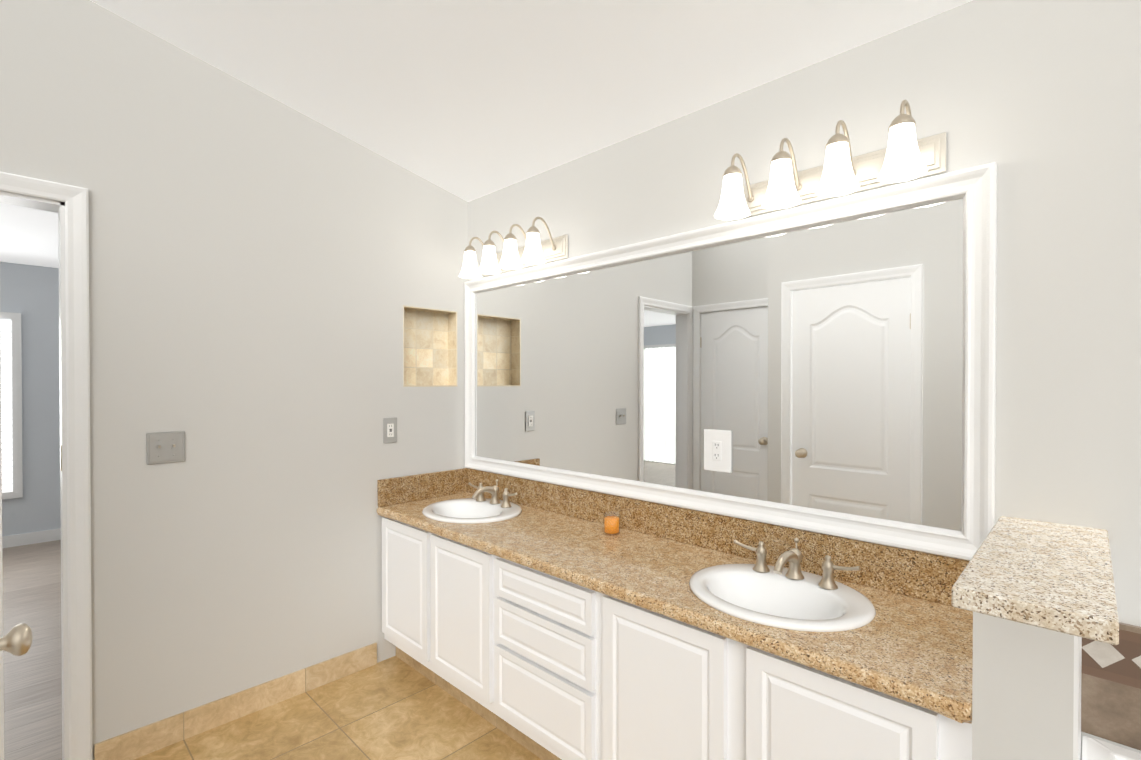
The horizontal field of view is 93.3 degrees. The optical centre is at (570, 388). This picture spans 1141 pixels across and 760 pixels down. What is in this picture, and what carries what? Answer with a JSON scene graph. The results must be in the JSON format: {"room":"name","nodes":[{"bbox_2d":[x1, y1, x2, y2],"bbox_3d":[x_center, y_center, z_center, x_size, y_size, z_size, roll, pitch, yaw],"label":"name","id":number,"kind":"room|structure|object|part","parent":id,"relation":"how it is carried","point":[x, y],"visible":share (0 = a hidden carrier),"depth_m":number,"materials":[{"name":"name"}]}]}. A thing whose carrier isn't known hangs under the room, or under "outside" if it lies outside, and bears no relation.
{"room":"bathroom","nodes":[
{"label":"bathroom","id":0,"kind":"room"},
{"bbox_2d":[0,623,32,655],"bbox_3d":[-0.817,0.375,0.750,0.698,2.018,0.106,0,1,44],"label":"door knob","id":1,"kind":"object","parent":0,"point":[16,640],"depth_m":0.95,"materials":[{"name":"silver metal"}]},
{"bbox_2d":[0,262,60,535],"bbox_3d":[-5.524,0.066,3.966,0.120,2.600,7.040,0,1,44],"label":"wall","id":2,"kind":"structure","parent":0,"point":[30,293],"depth_m":4.74,"materials":[{"name":"grey paint"}]},
{"bbox_2d":[0,312,22,498],"bbox_3d":[-5.195,0.149,4.191,0.039,1.590,1.300,0,1,44],"label":"bedroom window","id":3,"kind":"structure","parent":2,"relation":"in","point":[11,405],"depth_m":4.60,"materials":[{"name":"white glass"}]},
{"bbox_2d":[0,319,12,492],"bbox_3d":[-5.184,0.149,4.181,0.009,1.470,1.180,0,1,44],"label":"blind","id":4,"kind":"object","parent":3,"relation":"attached to","point":[6,325],"depth_m":4.58,"materials":[{"name":"white"}]},
{"bbox_2d":[2,528,60,548],"bbox_3d":[-5.475,1.317,3.930,0.014,0.100,6.800,0,1,44],"label":"baseboard","id":5,"kind":"structure","parent":2,"relation":"attached to","point":[30,538],"depth_m":4.71,"materials":[{"name":"white wood"}]},
{"bbox_2d":[0,0,457,759],"bbox_3d":[-1.474,-0.091,2.256,0.120,2.942,2.286,0,1,44],"label":"wall","id":6,"kind":"structure","parent":0,"point":[245,288],"depth_m":2.22,"materials":[{"name":"white paint"}]},
{"bbox_2d":[0,171,91,759],"bbox_3d":[-2.029,0.340,1.675,0.142,2.090,0.794,0,1,44],"label":"door frame","id":7,"kind":"structure","parent":6,"relation":"attached to","point":[74,198],"depth_m":1.89,"materials":[{"name":"white wood"}]},
{"bbox_2d":[60,445,61,470],"bbox_3d":[-1.788,0.243,1.892,0.038,0.090,0.003,0,1,44],"label":"jamb hinge","id":8,"kind":"object","parent":6,"relation":"attached to","point":[60,457],"visible":1,"depth_m":1.88,"materials":[{"name":"silver metal"}]},
{"bbox_2d":[146,431,184,464],"bbox_3d":[-1.554,0.228,2.073,0.020,0.120,0.120,0,1,44],"label":"switch plate","id":9,"kind":"object","parent":6,"relation":"attached to","point":[165,447],"visible":1,"depth_m":2.07,"materials":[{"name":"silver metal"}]},
{"bbox_2d":[94,643,376,759],"bbox_3d":[-1.339,1.327,2.313,0.011,0.105,1.060,0,1,44],"label":"baseboard","id":10,"kind":"structure","parent":6,"relation":"attached to","point":[148,739],"depth_m":2.23,"materials":[{"name":"tile"}]},
{"bbox_2d":[383,418,396,442],"bbox_3d":[-0.917,0.212,2.741,0.009,0.126,0.074,0,1,44],"label":"outlet","id":11,"kind":"object","parent":6,"relation":"attached to","point":[389,430],"visible":1,"depth_m":2.74,"materials":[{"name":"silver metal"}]},
{"bbox_2d":[403,307,403,385],"bbox_3d":[-0.897,-0.221,2.828,0.084,0.410,0.006,0,1,44],"label":"tile","id":12,"kind":"structure","parent":6,"relation":"attached to","point":[403,346],"depth_m":2.80,"materials":[{"name":"beige tile"}]},
{"bbox_2d":[403,305,456,313],"bbox_3d":[-0.783,-0.430,2.943,0.084,0.006,0.333,0,1,44],"label":"tile","id":13,"kind":"object","parent":6,"relation":"attached to","point":[427,309],"depth_m":2.94,"materials":[{"name":"beige tile"}]},
{"bbox_2d":[403,385,456,386],"bbox_3d":[-0.783,-0.014,2.947,0.084,0.006,0.333,0,1,44],"label":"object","id":14,"kind":"structure","parent":6,"relation":"on","point":[434,386],"depth_m":2.98,"materials":[{"name":"beige tile"}]},
{"bbox_2d":[2,540,541,759],"bbox_3d":[-2.494,1.420,1.053,8.300,0.060,6.800,0,1,44],"label":"floor","id":15,"kind":"structure","parent":0,"point":[394,708],"depth_m":2.27,"materials":[{"name":"tile"}]},
{"bbox_2d":[382,516,971,759],"bbox_3d":[0.095,1.009,2.069,2.405,0.745,0.532,0,1,44],"label":"bathroom vanity","id":16,"kind":"object","parent":15,"relation":"on","point":[551,622],"depth_m":1.69,"materials":[{"name":"painted wood"},{"name":"granite"}]},
{"bbox_2d":[377,492,972,727],"bbox_3d":[0.088,0.616,2.059,2.405,0.039,0.552,0,1,44],"label":"countertop","id":17,"kind":"structure","parent":16,"relation":"on","point":[915,651],"depth_m":1.52,"materials":[{"name":"brown stone"}]},
{"bbox_2d":[422,498,521,523],"bbox_3d":[-0.475,0.647,2.607,0.510,0.142,0.454,0,1,44],"label":"sink","id":18,"kind":"object","parent":17,"relation":"in","point":[468,510],"visible":0.56,"depth_m":2.68,"materials":[{"name":"white ceramic"}]},
{"bbox_2d":[468,479,516,507],"bbox_3d":[-0.417,0.516,2.665,0.384,0.119,0.164,0,1,44],"label":"faucet","id":19,"kind":"object","parent":17,"relation":"on","point":[478,494],"visible":1,"depth_m":2.67,"materials":[{"name":"silver metal"}]},
{"bbox_2d":[603,511,619,535],"bbox_3d":[0.169,0.552,2.207,0.068,0.085,0.068,0,1,44],"label":"candle","id":20,"kind":"object","parent":17,"relation":"on","point":[611,524],"visible":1,"depth_m":2.18,"materials":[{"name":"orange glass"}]},
{"bbox_2d":[689,564,875,631],"bbox_3d":[0.599,0.656,1.570,0.510,0.142,0.454,0,1,44],"label":"sink","id":21,"kind":"object","parent":17,"relation":"in","point":[747,592],"visible":0.69,"depth_m":1.60,"materials":[{"name":"white ceramic"}]},
{"bbox_2d":[733,538,860,589],"bbox_3d":[0.656,0.525,1.629,0.384,0.119,0.164,0,1,44],"label":"faucet","id":22,"kind":"object","parent":17,"relation":"on","point":[793,556],"visible":1,"depth_m":1.64,"materials":[{"name":"silver metal"}]},
{"bbox_2d":[972,612,1073,759],"bbox_3d":[1.006,0.881,1.176,0.140,1.015,0.555,0,1,44],"label":"wall","id":23,"kind":"structure","parent":15,"relation":"on","point":[1022,690],"depth_m":0.97,"materials":[{"name":"white paint"}]},
{"bbox_2d":[951,516,1118,644],"bbox_3d":[0.968,0.356,1.105,0.202,0.035,0.698,0,1,44],"label":"wall cap","id":24,"kind":"object","parent":23,"relation":"on","point":[1058,577],"visible":1,"depth_m":0.96,"materials":[{"name":"stone"}]},
{"bbox_2d":[1073,636,1081,759],"bbox_3d":[1.058,0.882,1.125,0.006,1.015,0.555,0,1,44],"label":"trim","id":25,"kind":"structure","parent":23,"relation":"attached to","point":[1077,700],"depth_m":0.92,"materials":[{"name":"white wood"}]},
{"bbox_2d":[1082,736,1140,759],"bbox_3d":[1.534,1.119,0.432,1.639,0.552,0.866,0,1,44],"label":"bathtub","id":26,"kind":"object","parent":15,"relation":"on","point":[1094,749],"visible":1,"depth_m":1.24,"materials":[{"name":"white ceramic"}]},
{"bbox_2d":[457,196,467,468],"bbox_3d":[-0.655,0.131,3.107,0.120,2.485,0.074,0,1,44],"label":"wall","id":27,"kind":"structure","parent":0,"point":[462,224],"depth_m":3.05,"materials":[{"name":"white paint"}]},
{"bbox_2d":[448,313,456,384],"bbox_3d":[-0.670,-0.223,3.063,0.084,0.410,0.006,0,1,44],"label":"tile","id":28,"kind":"structure","parent":27,"relation":"attached to","point":[452,348],"depth_m":3.06,"materials":[{"name":"beige tile"}]},
{"bbox_2d":[0,0,972,267],"bbox_3d":[-2.494,-1.447,1.030,8.540,0.842,7.040,0,1,44],"label":"ceiling","id":29,"kind":"structure","parent":0,"point":[468,100],"depth_m":1.96,"materials":[{"name":"white paint"}]},
{"bbox_2d":[468,0,1140,759],"bbox_3d":[0.967,0.150,1.677,4.440,2.470,0.120,0,1,44],"label":"wall","id":30,"kind":"structure","parent":0,"point":[1038,102],"depth_m":1.39,"materials":[{"name":"white paint"}]},
{"bbox_2d":[459,217,567,278],"bbox_3d":[-0.315,-0.690,2.673,0.640,0.214,0.214,0,1,44],"label":"sconce","id":31,"kind":"object","parent":30,"relation":"attached to","point":[534,251],"visible":1,"depth_m":2.59,"materials":[{"name":"beige glass"}]},
{"bbox_3d":[-0.347,-0.649,2.640,0.610,0.132,0.120,0,1,44],"label":"lamp shade","id":32,"kind":"part","parent":31,"relation":"part of","materials":[{"name":"white glass"}]},
{"bbox_3d":[-0.247,-0.669,2.744,0.640,0.110,0.018,0,1,44],"label":"plate","id":33,"kind":"part","parent":31,"relation":"part of","materials":[{"name":"beige"}]},
{"bbox_2d":[464,162,996,560],"bbox_3d":[0.262,-0.071,2.248,2.384,1.058,0.030,0,1,44],"label":"mirror","id":34,"kind":"object","parent":30,"relation":"attached to","point":[830,364],"visible":0.96,"depth_m":1.83,"materials":[{"name":"white mirror"}]},
{"bbox_2d":[704,429,731,472],"bbox_3d":[0.542,0.229,1.988,0.112,0.154,0.010,0,1,44],"label":"outlet","id":35,"kind":"object","parent":34,"relation":"attached to","point":[718,450],"visible":1,"depth_m":1.98,"materials":[{"name":"white plastic"}]},
{"bbox_2d":[714,100,946,219],"bbox_3d":[0.746,-0.682,1.650,0.640,0.214,0.214,0,1,44],"label":"sconce","id":36,"kind":"object","parent":30,"relation":"attached to","point":[905,155],"visible":1,"depth_m":1.61,"materials":[{"name":"beige glass"}]},
{"bbox_3d":[0.813,-0.661,1.720,0.640,0.110,0.018,0,1,44],"label":"plate","id":37,"kind":"part","parent":36,"relation":"part of","materials":[{"name":"beige"}]},
{"bbox_2d":[1081,622,1140,750],"bbox_3d":[1.840,0.699,0.746,1.644,0.283,0.012,0,1,44],"label":"wall tile","id":38,"kind":"structure","parent":30,"relation":"attached to","point":[1110,692],"depth_m":1.27,"materials":[{"name":"brown tile"}]},
{"bbox_3d":[-0.828,-0.222,2.989,0.030,0.422,0.333,0,1,44],"label":"wall","id":39,"kind":"structure","parent":0,"visible":0},
{"bbox_2d":[404,309,447,385],"bbox_3d":[-0.816,-0.222,2.976,0.006,0.422,0.333,0,1,44],"label":"tile","id":40,"kind":"structure","parent":39,"relation":"attached to","point":[425,348],"depth_m":2.98,"materials":[{"name":"beige tile"}]},
{"bbox_3d":[-0.862,-1.054,0.694,0.700,0.834,0.120,0,1,44],"label":"wall","id":41,"kind":"structure","parent":0,"visible":0},
{"bbox_2d":[0,329,3,759],"bbox_3d":[-0.814,0.347,0.755,0.820,2.090,0.018,0,1,44],"label":"door","id":42,"kind":"structure","parent":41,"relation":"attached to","point":[1,679],"depth_m":1.03,"materials":[{"name":"white wood"}]}
]}

